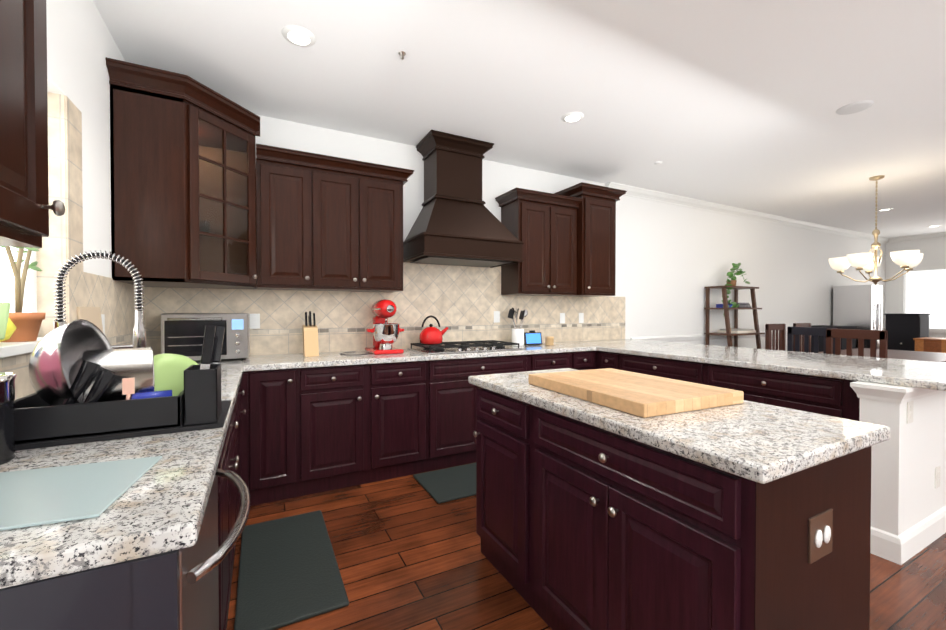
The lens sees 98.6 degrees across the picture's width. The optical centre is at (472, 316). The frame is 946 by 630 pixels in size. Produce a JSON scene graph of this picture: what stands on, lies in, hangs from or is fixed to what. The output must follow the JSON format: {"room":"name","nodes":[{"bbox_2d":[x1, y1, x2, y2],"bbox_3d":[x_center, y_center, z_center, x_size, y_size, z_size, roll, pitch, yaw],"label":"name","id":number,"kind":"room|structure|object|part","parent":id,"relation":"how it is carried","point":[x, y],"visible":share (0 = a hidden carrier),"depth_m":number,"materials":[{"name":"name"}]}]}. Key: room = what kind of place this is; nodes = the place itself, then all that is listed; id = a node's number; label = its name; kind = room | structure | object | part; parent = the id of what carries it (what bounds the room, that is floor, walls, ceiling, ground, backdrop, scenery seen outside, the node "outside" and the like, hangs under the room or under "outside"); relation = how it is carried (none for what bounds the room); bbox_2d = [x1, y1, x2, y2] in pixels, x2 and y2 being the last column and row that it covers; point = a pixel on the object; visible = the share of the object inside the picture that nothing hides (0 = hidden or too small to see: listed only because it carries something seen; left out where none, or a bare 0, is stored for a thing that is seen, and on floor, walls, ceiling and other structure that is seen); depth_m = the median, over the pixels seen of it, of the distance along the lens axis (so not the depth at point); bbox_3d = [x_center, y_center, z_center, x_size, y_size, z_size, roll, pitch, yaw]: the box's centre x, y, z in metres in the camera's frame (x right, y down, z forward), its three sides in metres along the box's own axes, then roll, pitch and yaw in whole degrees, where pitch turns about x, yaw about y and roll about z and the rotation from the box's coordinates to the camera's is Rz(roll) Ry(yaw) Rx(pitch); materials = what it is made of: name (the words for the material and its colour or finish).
{"room":"dining room and kitchen","nodes":[
{"label":"dining room and kitchen","id":0,"kind":"room"},
{"bbox_2d":[46,0,125,277],"bbox_3d":[-0.833,-0.130,-0.131,0.160,2.780,6.600,0,1,-28],"label":"wall","id":1,"kind":"structure","parent":0,"point":[81,45],"depth_m":1.94,"materials":[{"name":"white paint"}]},
{"bbox_2d":[0,0,64,247],"bbox_3d":[-0.774,-0.740,0.325,0.369,1.210,1.005,0,1,-28],"label":"upper cabinet","id":2,"kind":"object","parent":1,"relation":"attached to","point":[25,206],"visible":1,"depth_m":0.75,"materials":[{"name":"brown wood"}]},
{"bbox_2d":[0,92,66,357],"bbox_3d":[-1.497,-0.395,1.195,0.175,1.040,1.092,0,1,-28],"label":"window","id":3,"kind":"structure","parent":1,"relation":"in","point":[50,256],"depth_m":1.68,"materials":[{"name":"white"}]},
{"bbox_2d":[0,302,10,339],"bbox_3d":[-1.211,0.146,0.933,0.123,0.361,0.250,0,1,-28],"label":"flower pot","id":4,"kind":"object","parent":3,"relation":"on","point":[4,310],"visible":1,"depth_m":1.05,"materials":[{"name":"ceramic"}]},
{"bbox_2d":[0,318,15,341],"bbox_3d":[-1.490,0.040,1.234,0.100,0.100,0.238,0,1,-28],"label":"cloth","id":5,"kind":"object","parent":3,"relation":"on","point":[11,328],"visible":0.48,"depth_m":1.29,"materials":[{"name":"yellow"}]},
{"label":"glass","id":6,"kind":"part","parent":3,"relation":"part of","materials":[{"name":"glass"}]},
{"bbox_2d":[0,246,45,341],"bbox_3d":[-1.590,-0.192,1.423,0.132,0.559,0.280,0,1,-28],"label":"potted plant","id":7,"kind":"object","parent":3,"relation":"on","point":[27,325],"visible":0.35,"depth_m":1.41,"materials":[{"name":"brown ceramic"}]},
{"bbox_2d":[0,96,147,399],"bbox_3d":[-1.639,-0.299,1.590,0.007,1.240,2.760,0,1,-28],"label":"backsplash","id":8,"kind":"structure","parent":1,"relation":"attached to","point":[115,299],"depth_m":1.81,"materials":[{"name":"tile"}]},
{"bbox_2d":[77,307,102,331],"bbox_3d":[-1.778,0.136,1.906,0.043,0.359,0.260,0,1,-28],"label":"leaning board","id":9,"kind":"object","parent":8,"relation":"attached to","point":[92,315],"visible":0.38,"depth_m":1.90,"materials":[{"name":"beige"}]},
{"bbox_2d":[101,314,104,334],"bbox_3d":[-1.867,0.048,2.044,0.006,0.115,0.070,0,1,-28],"label":"outlet","id":10,"kind":"object","parent":8,"relation":"attached to","point":[102,315],"depth_m":2.06,"materials":[{"name":"white plastic"}]},
{"bbox_2d":[106,57,259,288],"bbox_3d":[-1.793,-0.786,2.653,0.722,1.170,0.759,0,1,-28],"label":"upper cabinet","id":11,"kind":"object","parent":1,"relation":"attached to","point":[183,180],"visible":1,"depth_m":2.35,"materials":[{"name":"brown wood"}]},
{"bbox_3d":[-1.826,-0.731,2.681,0.654,0.910,0.644,0,1,-28],"label":"glass","id":12,"kind":"part","parent":11,"relation":"part of","materials":[{"name":"brown glass"}]},
{"bbox_2d":[93,0,945,237],"bbox_3d":[4.708,-1.593,2.808,13.000,0.080,7.100,0,1,-28],"label":"ceiling","id":13,"kind":"structure","parent":0,"point":[736,103],"depth_m":2.70,"materials":[{"name":"white paint"}]},
{"bbox_2d":[281,25,315,46],"bbox_3d":[-0.956,-1.540,2.230,0.172,0.012,0.174,0,1,-28],"label":"recessed light","id":14,"kind":"object","parent":13,"relation":"in","point":[286,30],"depth_m":2.21,"materials":[{"name":"white"}]},
{"bbox_2d":[399,51,405,59],"bbox_3d":[-0.413,-1.530,2.358,0.041,0.035,0.074,0,1,-28],"label":"sprinkler","id":15,"kind":"object","parent":13,"relation":"in","point":[401,53],"depth_m":2.39,"materials":[{"name":"white metal"}]},
{"bbox_2d":[836,100,873,114],"bbox_3d":[2.782,-1.537,2.961,0.210,0.035,0.200,0,1,-28],"label":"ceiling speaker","id":16,"kind":"object","parent":13,"relation":"in","point":[854,107],"depth_m":3.01,"materials":[{"name":"white"}]},
{"bbox_2d":[829,175,922,284],"bbox_3d":[4.543,-0.963,4.605,0.777,1.219,0.782,0,1,-28],"label":"chandelier","id":17,"kind":"object","parent":13,"relation":"hanging from","point":[907,260],"visible":1,"depth_m":4.54,"materials":[{"name":"white glass"}]},
{"bbox_2d":[252,115,885,355],"bbox_3d":[3.167,-0.196,5.770,12.800,2.780,0.150,0,1,-28],"label":"wall","id":18,"kind":"structure","parent":0,"point":[673,261],"depth_m":5.52,"materials":[{"name":"white paint"}]},
{"bbox_2d":[256,143,413,291],"bbox_3d":[-1.076,-0.700,3.238,1.142,0.985,0.390,0,1,-28],"label":"upper cabinet","id":19,"kind":"object","parent":18,"relation":"attached to","point":[327,223],"visible":1,"depth_m":3.07,"materials":[{"name":"brown wood"}]},
{"bbox_2d":[148,261,624,355],"bbox_3d":[-0.208,-0.120,3.917,4.700,0.830,0.007,0,1,-28],"label":"backsplash","id":20,"kind":"structure","parent":18,"relation":"attached to","point":[462,303],"depth_m":3.73,"materials":[{"name":"tile"}]},
{"bbox_2d":[250,314,259,328],"bbox_3d":[-1.685,0.039,3.138,0.070,0.116,0.008,0,1,-28],"label":"outlet","id":21,"kind":"object","parent":20,"relation":"attached to","point":[254,321],"depth_m":3.14,"materials":[{"name":"white plastic"}]},
{"bbox_2d":[494,311,499,322],"bbox_3d":[0.243,0.007,4.146,0.070,0.116,0.008,0,1,-28],"label":"outlet","id":22,"kind":"object","parent":20,"relation":"attached to","point":[496,313],"depth_m":4.14,"materials":[{"name":"white plastic"}]},
{"bbox_2d":[560,313,564,322],"bbox_3d":[1.000,0.023,4.543,0.070,0.116,0.008,0,1,-28],"label":"outlet","id":23,"kind":"object","parent":20,"relation":"attached to","point":[562,315],"depth_m":4.54,"materials":[{"name":"white plastic"}]},
{"bbox_2d":[579,313,583,322],"bbox_3d":[1.244,0.021,4.670,0.070,0.116,0.008,0,1,-28],"label":"outlet","id":24,"kind":"object","parent":20,"relation":"attached to","point":[581,315],"depth_m":4.67,"materials":[{"name":"white plastic"}]},
{"bbox_2d":[403,130,523,267],"bbox_3d":[-0.100,-1.020,3.636,0.948,1.080,0.582,0,1,-28],"label":"range hood","id":25,"kind":"object","parent":18,"relation":"attached to","point":[457,222],"visible":0.98,"depth_m":3.54,"materials":[{"name":"brown wood"}]},
{"bbox_2d":[495,187,581,295],"bbox_3d":[0.671,-0.710,4.152,0.805,0.985,0.390,0,1,-28],"label":"upper cabinet","id":26,"kind":"object","parent":18,"relation":"attached to","point":[542,226],"visible":0.98,"depth_m":4.02,"materials":[{"name":"brown wood"}]},
{"bbox_2d":[554,182,626,296],"bbox_3d":[1.258,-0.781,4.415,0.629,1.120,0.466,0,1,-28],"label":"upper cabinet","id":27,"kind":"object","parent":18,"relation":"attached to","point":[596,241],"visible":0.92,"depth_m":4.23,"materials":[{"name":"brown wood"}]},
{"bbox_2d":[605,182,889,243],"bbox_3d":[5.153,-1.549,6.662,8.040,0.095,0.085,0,1,-28],"label":"crown molding","id":28,"kind":"structure","parent":18,"relation":"attached to","point":[647,194],"depth_m":5.94,"materials":[{"name":"white"}]},
{"bbox_2d":[631,327,885,341],"bbox_3d":[5.372,0.283,6.738,7.600,0.080,0.190,0,1,-28],"label":"trim","id":29,"kind":"structure","parent":18,"relation":"attached to","point":[678,338],"depth_m":5.55,"materials":[{"name":"white"}]},
{"bbox_2d":[227,462,945,629],"bbox_3d":[4.708,1.267,2.841,13.000,0.080,7.100,0,1,-28],"label":"floor","id":30,"kind":"structure","parent":0,"point":[409,555],"depth_m":1.96,"materials":[{"name":"brown wood"}]},
{"bbox_2d":[0,363,247,629],"bbox_3d":[-1.213,0.782,1.463,0.630,0.920,2.146,0,1,-28],"label":"countertop","id":31,"kind":"structure","parent":30,"relation":"on","point":[152,547],"depth_m":0.66,"materials":[{"name":"grey stone"}]},
{"bbox_2d":[0,372,16,464],"bbox_3d":[-1.087,0.230,0.897,0.108,0.196,0.108,0,1,-28],"label":"cup","id":32,"kind":"object","parent":31,"relation":"on","point":[7,413],"visible":1,"depth_m":0.91,"materials":[{"name":"black"}]},
{"bbox_2d":[0,456,161,530],"bbox_3d":[-0.853,0.327,0.733,0.400,0.005,0.290,0,1,-21],"label":"board","id":33,"kind":"object","parent":31,"relation":"on","point":[36,497],"visible":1,"depth_m":0.76,"materials":[{"name":"white"}]},
{"bbox_2d":[54,250,146,348],"bbox_3d":[-1.404,0.035,1.516,0.280,0.571,0.132,0,1,-28],"label":"faucet","id":34,"kind":"object","parent":31,"relation":"on","point":[139,334],"visible":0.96,"depth_m":1.56,"materials":[{"name":"silver metal"}]},
{"bbox_2d":[13,319,230,450],"bbox_3d":[-1.054,0.165,1.271,0.495,0.316,0.453,0,1,-28],"label":"dish rack","id":35,"kind":"object","parent":31,"relation":"on","point":[88,383],"visible":1,"depth_m":1.12,"materials":[{"name":"black plastic"}]},
{"bbox_2d":[13,364,230,450],"bbox_3d":[-1.031,0.239,1.228,0.495,0.170,0.355,0,1,-28],"label":"tray","id":36,"kind":"object","parent":35,"relation":"on","point":[74,405],"depth_m":1.10,"materials":[{"name":"black plastic"}]},
{"bbox_2d":[179,466,250,629],"bbox_3d":[-0.836,0.812,0.831,0.676,0.875,0.628,0,1,-28],"label":"dishwasher","id":37,"kind":"object","parent":31,"relation":"in","point":[198,563],"depth_m":0.87,"materials":[{"name":"silver metal"}]},
{"bbox_2d":[234,510,348,629],"bbox_3d":[-0.931,1.227,2.045,0.430,0.018,0.920,0,1,-28],"label":"kitchen mat","id":38,"kind":"object","parent":30,"relation":"on","point":[289,572],"visible":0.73,"depth_m":1.92,"materials":[{"name":"grey rubber"}]},
{"bbox_2d":[195,339,663,514],"bbox_3d":[-0.032,0.758,3.656,4.756,0.920,0.646,0,1,-28],"label":"base cabinet","id":39,"kind":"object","parent":30,"relation":"on","point":[328,421],"depth_m":2.96,"materials":[{"name":"brown wood"}]},
{"bbox_2d":[161,313,249,360],"bbox_3d":[-1.836,0.143,2.825,0.490,0.325,0.358,0,1,-28],"label":"toaster oven","id":40,"kind":"object","parent":39,"relation":"on","point":[182,334],"visible":0.9,"depth_m":2.68,"materials":[{"name":"silver metal"}]},
{"bbox_2d":[302,311,318,356],"bbox_3d":[-1.254,0.132,3.137,0.100,0.340,0.196,0,1,-28],"label":"knife block","id":41,"kind":"object","parent":39,"relation":"on","point":[310,341],"visible":1,"depth_m":3.10,"materials":[{"name":"brown wood"}]},
{"bbox_2d":[365,299,403,354],"bbox_3d":[-0.734,0.081,3.349,0.298,0.438,0.389,0,1,-28],"label":"stand mixer","id":42,"kind":"object","parent":39,"relation":"on","point":[385,333],"visible":1,"depth_m":3.22,"materials":[{"name":"red metal"}]},
{"bbox_2d":[407,340,522,353],"bbox_3d":[-0.070,0.270,3.636,0.910,0.054,0.510,0,1,-28],"label":"cooktop","id":43,"kind":"object","parent":39,"relation":"in","point":[467,346],"visible":0.98,"depth_m":3.51,"materials":[{"name":"silver metal"}]},
{"bbox_2d":[419,315,447,343],"bbox_3d":[-0.350,0.117,3.606,0.258,0.249,0.210,0,1,-28],"label":"kettle","id":44,"kind":"object","parent":43,"relation":"on","point":[431,334],"visible":1,"depth_m":3.53,"materials":[{"name":"red metal"}]},
{"bbox_2d":[508,308,527,345],"bbox_3d":[0.440,0.103,4.034,0.211,0.378,0.171,0,1,-28],"label":"utensil crock","id":45,"kind":"object","parent":39,"relation":"on","point":[517,335],"visible":0.9,"depth_m":4.00,"materials":[{"name":"white ceramic"}]},
{"bbox_2d":[524,332,541,344],"bbox_3d":[0.601,0.227,4.109,0.190,0.128,0.072,0,1,-20],"label":"smart display","id":46,"kind":"object","parent":39,"relation":"on","point":[532,338],"visible":0.98,"depth_m":4.08,"materials":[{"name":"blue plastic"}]},
{"bbox_2d":[545,336,553,344],"bbox_3d":[0.771,0.248,4.099,0.088,0.088,0.088,0,1,-28],"label":"salt","id":47,"kind":"object","parent":39,"relation":"on","point":[549,340],"visible":1,"depth_m":4.07,"materials":[{"name":"brown wood"}]},
{"bbox_2d":[413,463,475,503],"bbox_3d":[0.064,1.215,3.088,0.920,0.018,0.505,0,1,-28],"label":"kitchen mat","id":48,"kind":"object","parent":30,"relation":"on","point":[448,484],"visible":0.44,"depth_m":2.95,"materials":[{"name":"grey rubber"}]},
{"bbox_2d":[468,380,870,629],"bbox_3d":[0.592,0.800,1.663,0.681,0.880,1.362,0,1,-28],"label":"kitchen island","id":49,"kind":"object","parent":30,"relation":"on","point":[747,515],"depth_m":1.18,"materials":[{"name":"brown wood"}]},
{"bbox_2d":[468,368,889,487],"bbox_3d":[0.603,0.340,1.670,0.680,0.040,1.420,0,1,-28],"label":"island countertop","id":50,"kind":"structure","parent":49,"relation":"on","point":[772,443],"depth_m":1.17,"materials":[{"name":"white stone"}]},
{"bbox_2d":[529,368,743,417],"bbox_3d":[0.627,0.296,1.699,0.534,0.045,0.705,0,1,-28],"label":"cutting board","id":51,"kind":"object","parent":50,"relation":"on","point":[640,395],"visible":1,"depth_m":1.51,"materials":[{"name":"brown wood"}]},
{"bbox_2d":[808,509,832,563],"bbox_3d":[0.914,0.577,1.067,0.120,0.116,0.011,0,1,-28],"label":"outlet","id":52,"kind":"object","parent":49,"relation":"attached to","point":[820,521],"depth_m":1.06,"materials":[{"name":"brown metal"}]},
{"bbox_2d":[704,263,764,348],"bbox_3d":[3.688,0.224,5.664,0.780,1.943,0.460,0,1,-28],"label":"shelf unit","id":53,"kind":"object","parent":30,"relation":"on","point":[727,305],"visible":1,"depth_m":5.68,"materials":[{"name":"brown wood"}]},
{"bbox_2d":[596,342,945,420],"bbox_3d":[2.268,0.764,3.141,1.156,0.920,2.400,0,1,-28],"label":"countertop","id":54,"kind":"structure","parent":30,"relation":"on","point":[819,383],"depth_m":2.71,"materials":[{"name":"grey stone"}]},
{"bbox_2d":[811,325,856,352],"bbox_3d":[5.976,0.672,6.798,0.608,1.020,0.480,0,1,-28],"label":"cabinet","id":55,"kind":"object","parent":30,"relation":"on","point":[843,343],"visible":0.23,"depth_m":6.67,"materials":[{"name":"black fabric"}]},
{"bbox_2d":[833,285,882,348],"bbox_3d":[6.879,0.317,7.256,0.450,1.720,0.570,0,1,-28],"label":"tall cabinet","id":56,"kind":"object","parent":30,"relation":"on","point":[859,307],"visible":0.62,"depth_m":7.09,"materials":[{"name":"white"}]},
{"bbox_2d":[884,314,929,350],"bbox_3d":[8.306,0.561,7.790,0.558,1.220,0.480,0,1,-28],"label":"cabinet","id":57,"kind":"object","parent":30,"relation":"on","point":[903,330],"visible":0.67,"depth_m":7.64,"materials":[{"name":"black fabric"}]},
{"bbox_2d":[913,337,945,352],"bbox_3d":[8.161,0.785,6.560,0.658,0.800,1.330,0,1,-28],"label":"sideboard","id":58,"kind":"object","parent":30,"relation":"on","point":[929,344],"visible":0.48,"depth_m":6.84,"materials":[{"name":"brown wood"}]},
{"bbox_3d":[4.711,1.203,4.506,3.250,0.010,2.450,0,1,-28],"label":"dining rug","id":59,"kind":"object","parent":30,"relation":"on","visible":0},
{"bbox_2d":[765,324,785,350],"bbox_3d":[4.155,0.646,5.293,0.440,1.085,0.450,0,1,-28],"label":"dining chair","id":60,"kind":"object","parent":59,"relation":"on","point":[770,329],"visible":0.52,"depth_m":5.44,"materials":[{"name":"brown wood"}]},
{"bbox_2d":[793,323,810,352],"bbox_3d":[4.776,0.643,5.617,0.440,1.085,0.450,0,1,-28],"label":"dining chair","id":61,"kind":"object","parent":59,"relation":"on","point":[801,336],"visible":0.23,"depth_m":5.77,"materials":[{"name":"brown wood"}]},
{"bbox_2d":[787,327,836,353],"bbox_3d":[3.710,0.657,4.343,0.450,1.085,0.440,0,1,-28],"label":"dining chair","id":62,"kind":"object","parent":59,"relation":"on","point":[815,332],"visible":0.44,"depth_m":4.28,"materials":[{"name":"black wood"}]},
{"bbox_2d":[826,329,887,357],"bbox_3d":[3.670,0.663,3.814,0.450,1.085,0.440,0,1,-28],"label":"dining chair","id":63,"kind":"object","parent":59,"relation":"on","point":[874,336],"visible":0.35,"depth_m":3.69,"materials":[{"name":"brown wood"}]},
{"bbox_2d":[813,348,945,362],"bbox_3d":[4.841,0.820,4.739,1.700,0.750,1.050,0,1,-28],"label":"dining table","id":64,"kind":"object","parent":59,"relation":"on","point":[918,355],"visible":0.06,"depth_m":4.72,"materials":[{"name":"brown wood"}]},
{"bbox_2d":[850,381,945,564],"bbox_3d":[2.474,0.794,2.300,0.915,0.878,0.213,0,1,-28],"label":"wall","id":65,"kind":"structure","parent":0,"point":[908,510],"depth_m":2.11,"materials":[{"name":"white paint"}]},
{"bbox_2d":[907,400,913,423],"bbox_3d":[2.244,0.490,2.085,0.070,0.116,0.009,0,1,-28],"label":"outlet","id":66,"kind":"object","parent":65,"relation":"attached to","point":[910,420],"depth_m":2.07,"materials":[{"name":"white plastic"}]},
{"bbox_2d":[935,466,940,488],"bbox_3d":[2.607,0.904,2.279,0.070,0.116,0.009,0,1,-28],"label":"outlet","id":67,"kind":"object","parent":65,"relation":"attached to","point":[937,470],"depth_m":2.27,"materials":[{"name":"white plastic"}]},
{"bbox_2d":[885,237,945,337],"bbox_3d":[10.296,-0.195,5.691,0.160,2.780,6.600,0,1,-28],"label":"wall","id":68,"kind":"structure","parent":0,"point":[933,251],"depth_m":8.34,"materials":[{"name":"white paint"}]},
{"bbox_2d":[890,232,945,242],"bbox_3d":[10.208,-1.536,5.579,0.085,0.095,6.510,0,1,-28],"label":"crown molding","id":69,"kind":"structure","parent":68,"relation":"attached to","point":[942,234],"depth_m":8.10,"materials":[{"name":"white paint"}]},
{"bbox_2d":[899,265,945,332],"bbox_3d":[9.280,-0.325,7.427,0.030,1.300,2.200,0,1,-28],"label":"window","id":70,"kind":"structure","parent":68,"relation":"in","point":[901,294],"depth_m":8.32,"materials":[{"name":"white"}]},
{"bbox_2d":[905,269,945,328],"bbox_3d":[9.382,-0.325,7.480,0.001,1.160,2.020,0,1,-28],"label":"window blind","id":71,"kind":"object","parent":70,"relation":"attached to","point":[925,291],"visible":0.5,"depth_m":8.08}
]}

